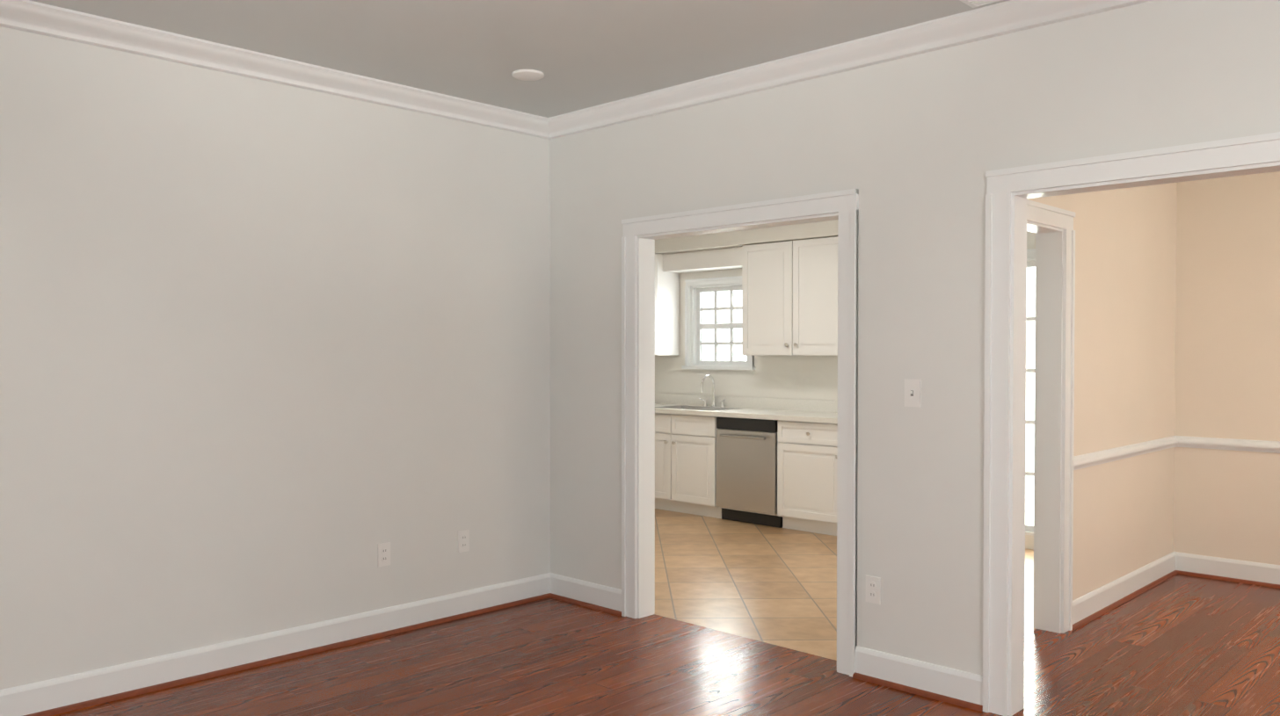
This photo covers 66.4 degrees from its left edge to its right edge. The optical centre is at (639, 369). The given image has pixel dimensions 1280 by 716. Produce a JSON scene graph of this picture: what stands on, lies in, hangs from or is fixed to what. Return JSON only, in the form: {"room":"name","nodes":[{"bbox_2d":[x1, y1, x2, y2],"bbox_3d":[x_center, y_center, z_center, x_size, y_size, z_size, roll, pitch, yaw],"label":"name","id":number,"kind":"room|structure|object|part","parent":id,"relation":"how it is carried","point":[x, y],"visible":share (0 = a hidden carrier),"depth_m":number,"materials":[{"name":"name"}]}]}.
{"room":"empty living room","nodes":[
{"label":"empty living room","id":0,"kind":"room"},
{"bbox_2d":[0,26,550,690],"bbox_3d":[-2.617,-0.016,3.547,0.120,2.725,5.920,1,1,44],"label":"wall","id":1,"kind":"structure","parent":0,"point":[274,357],"depth_m":4.35,"materials":[{"name":"paint"}]},
{"bbox_2d":[0,573,548,715],"bbox_3d":[-2.516,1.280,3.576,0.015,0.132,5.770,1,1,44],"label":"baseboard","id":2,"kind":"structure","parent":1,"relation":"attached to","point":[33,698],"depth_m":4.36,"materials":[{"name":"white paint"}]},
{"bbox_2d":[23,594,547,715],"bbox_3d":[-2.504,1.337,3.565,0.019,0.019,5.740,1,1,44],"label":"trim","id":3,"kind":"structure","parent":1,"relation":"attached to","point":[329,647],"depth_m":4.41,"materials":[{"name":"brown wood"}]},
{"bbox_2d":[377,542,390,567],"bbox_3d":[-1.272,0.925,4.865,0.008,0.114,0.070,1,1,44],"label":"electrical outlet","id":4,"kind":"object","parent":1,"relation":"attached to","point":[383,555],"visible":1,"depth_m":4.86,"materials":[{"name":"white plastic"}]},
{"bbox_2d":[458,530,469,552],"bbox_3d":[-0.939,0.919,5.210,0.008,0.114,0.070,1,1,44],"label":"electrical outlet","id":5,"kind":"object","parent":1,"relation":"attached to","point":[463,541],"visible":1,"depth_m":5.21,"materials":[{"name":"white plastic"}]},
{"bbox_2d":[0,0,1152,139],"bbox_3d":[-0.300,-1.294,1.375,6.200,0.095,5.800,1,1,44],"label":"crown molding","id":6,"kind":"structure","parent":1,"relation":"attached to","point":[954,30],"depth_m":4.25,"materials":[{"name":"white paint"}]},
{"bbox_2d":[29,0,1009,117],"bbox_3d":[-0.108,-1.427,3.446,9.040,0.100,9.290,1,1,44],"label":"ceiling","id":7,"kind":"structure","parent":0,"point":[579,54],"depth_m":4.06,"materials":[{"name":"paint"}]},
{"bbox_2d":[512,69,544,80],"bbox_3d":[-0.529,-1.387,4.623,0.150,0.018,0.150,1,1,44],"label":"smoke detector","id":8,"kind":"object","parent":7,"relation":"attached to","point":[528,75],"visible":1,"depth_m":4.59,"materials":[{"name":"white plastic"}]},
{"bbox_2d":[959,0,1002,7],"bbox_3d":[1.343,-1.373,3.568,0.320,0.012,0.110,1,1,44],"label":"ceiling vent","id":9,"kind":"object","parent":7,"relation":"in","point":[972,3],"visible":0.93,"depth_m":3.65,"materials":[{"name":"white paint"}]},
{"bbox_2d":[50,574,1279,715],"bbox_3d":[0.828,1.393,2.590,6.440,0.060,9.290,1,1,44],"label":"floor","id":10,"kind":"structure","parent":0,"point":[1180,645],"depth_m":4.28,"materials":[{"name":"brown wood"}]},
{"bbox_2d":[654,219,837,254],"bbox_3d":[1.025,-1.259,8.392,3.570,0.400,0.360,1,1,44],"label":"soffit","id":11,"kind":"structure","parent":0,"point":[778,234],"depth_m":8.26,"materials":[{"name":"paint"}]},
{"bbox_2d":[654,509,1035,661],"bbox_3d":[0.539,1.318,7.063,5.015,0.060,3.250,1,1,44],"label":"floor","id":12,"kind":"structure","parent":0,"point":[776,586],"depth_m":6.03,"materials":[{"name":"beige tile"}]},
{"bbox_2d":[654,412,714,517],"bbox_3d":[0.458,0.824,8.791,1.070,0.870,0.605,1,1,44],"label":"base cabinet","id":13,"kind":"object","parent":12,"relation":"on","point":[684,445],"depth_m":8.46,"materials":[{"name":"white paint"}]},
{"bbox_2d":[714,415,781,528],"bbox_3d":[1.067,0.834,8.203,0.752,0.870,0.605,1,1,44],"label":"dishwasher","id":14,"kind":"object","parent":12,"relation":"on","point":[766,461],"depth_m":7.97,"materials":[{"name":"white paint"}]},
{"bbox_2d":[654,408,837,422],"bbox_3d":[0.930,0.376,8.314,3.560,0.038,0.625,1,1,44],"label":"countertop","id":15,"kind":"structure","parent":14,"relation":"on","point":[789,415],"depth_m":8.05,"materials":[{"name":"white stone"}]},
{"bbox_2d":[654,405,725,412],"bbox_3d":[0.497,0.444,8.729,0.720,0.193,0.430,1,1,44],"label":"sink","id":16,"kind":"object","parent":15,"relation":"in","point":[710,408],"depth_m":8.98,"materials":[{"name":"silver metal"}]},
{"bbox_2d":[697,375,728,405],"bbox_3d":[0.620,0.201,8.854,0.308,0.294,0.208,1,1,44],"label":"faucet","id":17,"kind":"object","parent":15,"relation":"on","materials":[{"name":"silver metal"}]},
{"bbox_2d":[781,419,837,536],"bbox_3d":[1.535,0.842,7.752,0.680,0.870,0.605,1,1,44],"label":"base cabinet","id":18,"kind":"object","parent":12,"relation":"on","point":[809,450],"depth_m":7.57,"materials":[{"name":"white paint"}]},
{"bbox_2d":[549,0,1279,676],"bbox_3d":[0.775,-0.031,4.472,8.920,2.725,0.120,1,1,44],"label":"wall","id":19,"kind":"structure","parent":0,"point":[912,149],"depth_m":4.06,"materials":[{"name":"paint"}]},
{"bbox_2d":[547,593,621,616],"bbox_3d":[-0.300,1.306,5.413,0.565,0.019,0.019,1,1,44],"label":"trim","id":20,"kind":"structure","parent":19,"relation":"attached to","point":[549,595],"depth_m":5.41,"materials":[{"name":"brown wood"}]},
{"bbox_2d":[548,573,621,611],"bbox_3d":[-0.294,1.249,5.431,0.580,0.132,0.015,1,1,44],"label":"baseboard","id":21,"kind":"structure","parent":19,"relation":"attached to","point":[603,596],"depth_m":5.43,"materials":[{"name":"white paint"}]},
{"bbox_2d":[621,189,858,677],"bbox_3d":[0.473,0.271,4.768,1.420,2.110,0.172,1,1,44],"label":"door frame","id":22,"kind":"structure","parent":19,"relation":"attached to","point":[640,236],"depth_m":4.92,"materials":[{"name":"white paint"}]},
{"bbox_2d":[865,575,880,604],"bbox_3d":[0.997,0.946,4.185,0.070,0.114,0.008,1,1,44],"label":"electrical outlet","id":23,"kind":"object","parent":19,"relation":"attached to","point":[873,590],"visible":1,"depth_m":4.18,"materials":[{"name":"white plastic"}]},
{"bbox_2d":[904,379,920,407],"bbox_3d":[1.124,0.101,4.043,0.070,0.114,0.016,1,1,44],"label":"light switch","id":24,"kind":"object","parent":19,"relation":"attached to","point":[912,393],"visible":1,"depth_m":4.04,"materials":[{"name":"white plastic"}]},
{"bbox_2d":[852,672,982,712],"bbox_3d":[1.134,1.329,4.031,0.580,0.019,0.019,1,1,44],"label":"trim","id":25,"kind":"structure","parent":19,"relation":"attached to","point":[907,689],"depth_m":4.01,"materials":[{"name":"brown wood"}]},
{"bbox_2d":[855,646,982,705],"bbox_3d":[1.146,1.273,4.043,0.580,0.132,0.015,1,1,44],"label":"baseboard","id":26,"kind":"structure","parent":19,"relation":"attached to","point":[941,680],"depth_m":4.02,"materials":[{"name":"white paint"}]},
{"bbox_2d":[982,131,1279,715],"bbox_3d":[2.121,0.298,3.179,2.000,2.110,0.172,1,1,44],"label":"door frame","id":27,"kind":"structure","parent":19,"relation":"attached to","point":[1010,191],"depth_m":3.77,"materials":[{"name":"white paint"}]},
{"bbox_2d":[654,171,1279,565],"bbox_3d":[3.000,-0.070,6.779,8.920,2.725,0.210,1,1,44],"label":"wall","id":28,"kind":"structure","parent":0,"point":[1226,504],"depth_m":6.07,"materials":[{"name":"paint"}]},
{"bbox_2d":[654,254,679,355],"bbox_3d":[0.005,-0.601,9.394,0.705,0.940,0.330,1,1,44],"label":"upper cabinet","id":29,"kind":"object","parent":28,"relation":"attached to","point":[666,287],"depth_m":9.14,"materials":[{"name":"white paint"}]},
{"bbox_2d":[661,247,739,275],"bbox_3d":[0.655,-0.982,8.830,1.005,0.160,0.230,1,1,44],"label":"valance","id":30,"kind":"object","parent":28,"relation":"attached to","point":[673,264],"depth_m":8.79,"materials":[{"name":"white paint"}]},
{"bbox_2d":[681,276,756,370],"bbox_3d":[0.750,-0.414,8.971,0.830,0.840,0.170,1,1,44],"label":"sink window","id":31,"kind":"structure","parent":28,"relation":"in","point":[713,323],"depth_m":9.04,"materials":[{"name":"white glass"}]},
{"bbox_3d":[0.773,-0.394,8.995,0.560,0.650,0.004,1,1,44],"label":"glass","id":32,"kind":"part","parent":31,"relation":"part of","materials":[{"name":"glass"}]},
{"bbox_2d":[654,394,837,412],"bbox_3d":[1.140,0.303,8.530,3.560,0.100,0.020,1,1,44],"label":"backsplash","id":33,"kind":"structure","parent":28,"relation":"attached to","point":[801,405],"depth_m":8.60,"materials":[{"name":"white tile"}]},
{"bbox_2d":[739,236,837,356],"bbox_3d":[1.378,-0.579,8.071,1.100,0.940,0.330,1,1,44],"label":"upper cabinet","id":34,"kind":"object","parent":28,"relation":"attached to","point":[789,288],"depth_m":7.99,"materials":[{"name":"white paint"}]},
{"bbox_2d":[1025,248,1035,536],"bbox_3d":[2.950,0.171,6.875,1.040,2.040,0.146,1,1,44],"label":"kitchen door","id":35,"kind":"structure","parent":28,"relation":"in","point":[1030,339],"depth_m":7.04,"materials":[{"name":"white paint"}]},
{"bbox_2d":[1178,552,1279,584],"bbox_3d":[4.770,1.258,4.938,3.785,0.132,0.015,1,1,44],"label":"baseboard","id":36,"kind":"structure","parent":28,"relation":"attached to","point":[1189,563],"depth_m":6.02,"materials":[{"name":"white paint"}]},
{"bbox_2d":[1178,570,1279,589],"bbox_3d":[4.758,1.314,4.926,3.755,0.019,0.019,1,1,44],"label":"trim","id":37,"kind":"structure","parent":28,"relation":"attached to","point":[1186,573],"depth_m":6.01,"materials":[{"name":"brown wood"}]},
{"bbox_2d":[1179,436,1279,453],"bbox_3d":[4.765,0.484,4.920,3.785,0.070,0.028,1,1,44],"label":"trim","id":38,"kind":"structure","parent":28,"relation":"attached to","point":[1190,442],"depth_m":6.01,"materials":[{"name":"white paint"}]},
{"bbox_2d":[1026,182,1177,601],"bbox_3d":[2.346,-0.044,5.215,0.120,2.725,3.130,1,1,44],"label":"wall","id":39,"kind":"structure","parent":0,"point":[1124,317],"depth_m":5.53,"materials":[{"name":"paint"}]},
{"bbox_2d":[1026,199,1075,633],"bbox_3d":[1.718,0.275,4.568,0.172,2.110,1.180,1,1,44],"label":"door frame","id":40,"kind":"structure","parent":39,"relation":"attached to","point":[1050,227],"depth_m":4.91,"materials":[{"name":"white paint"}]},
{"bbox_2d":[1072,552,1178,625],"bbox_3d":[2.783,1.247,5.592,0.015,0.132,1.750,1,1,44],"label":"baseboard","id":41,"kind":"structure","parent":39,"relation":"attached to","point":[1089,604],"depth_m":5.52,"materials":[{"name":"white paint"}]},
{"bbox_2d":[1072,570,1178,631],"bbox_3d":[2.791,1.303,5.577,0.019,0.019,1.735,1,1,44],"label":"trim","id":42,"kind":"structure","parent":39,"relation":"attached to","point":[1107,609],"depth_m":5.48,"materials":[{"name":"brown wood"}]},
{"bbox_2d":[1073,436,1179,470],"bbox_3d":[2.788,0.473,5.575,0.028,0.070,1.750,1,1,44],"label":"trim","id":43,"kind":"structure","parent":39,"relation":"attached to","point":[1101,457],"depth_m":5.50,"materials":[{"name":"white paint"}]}
]}

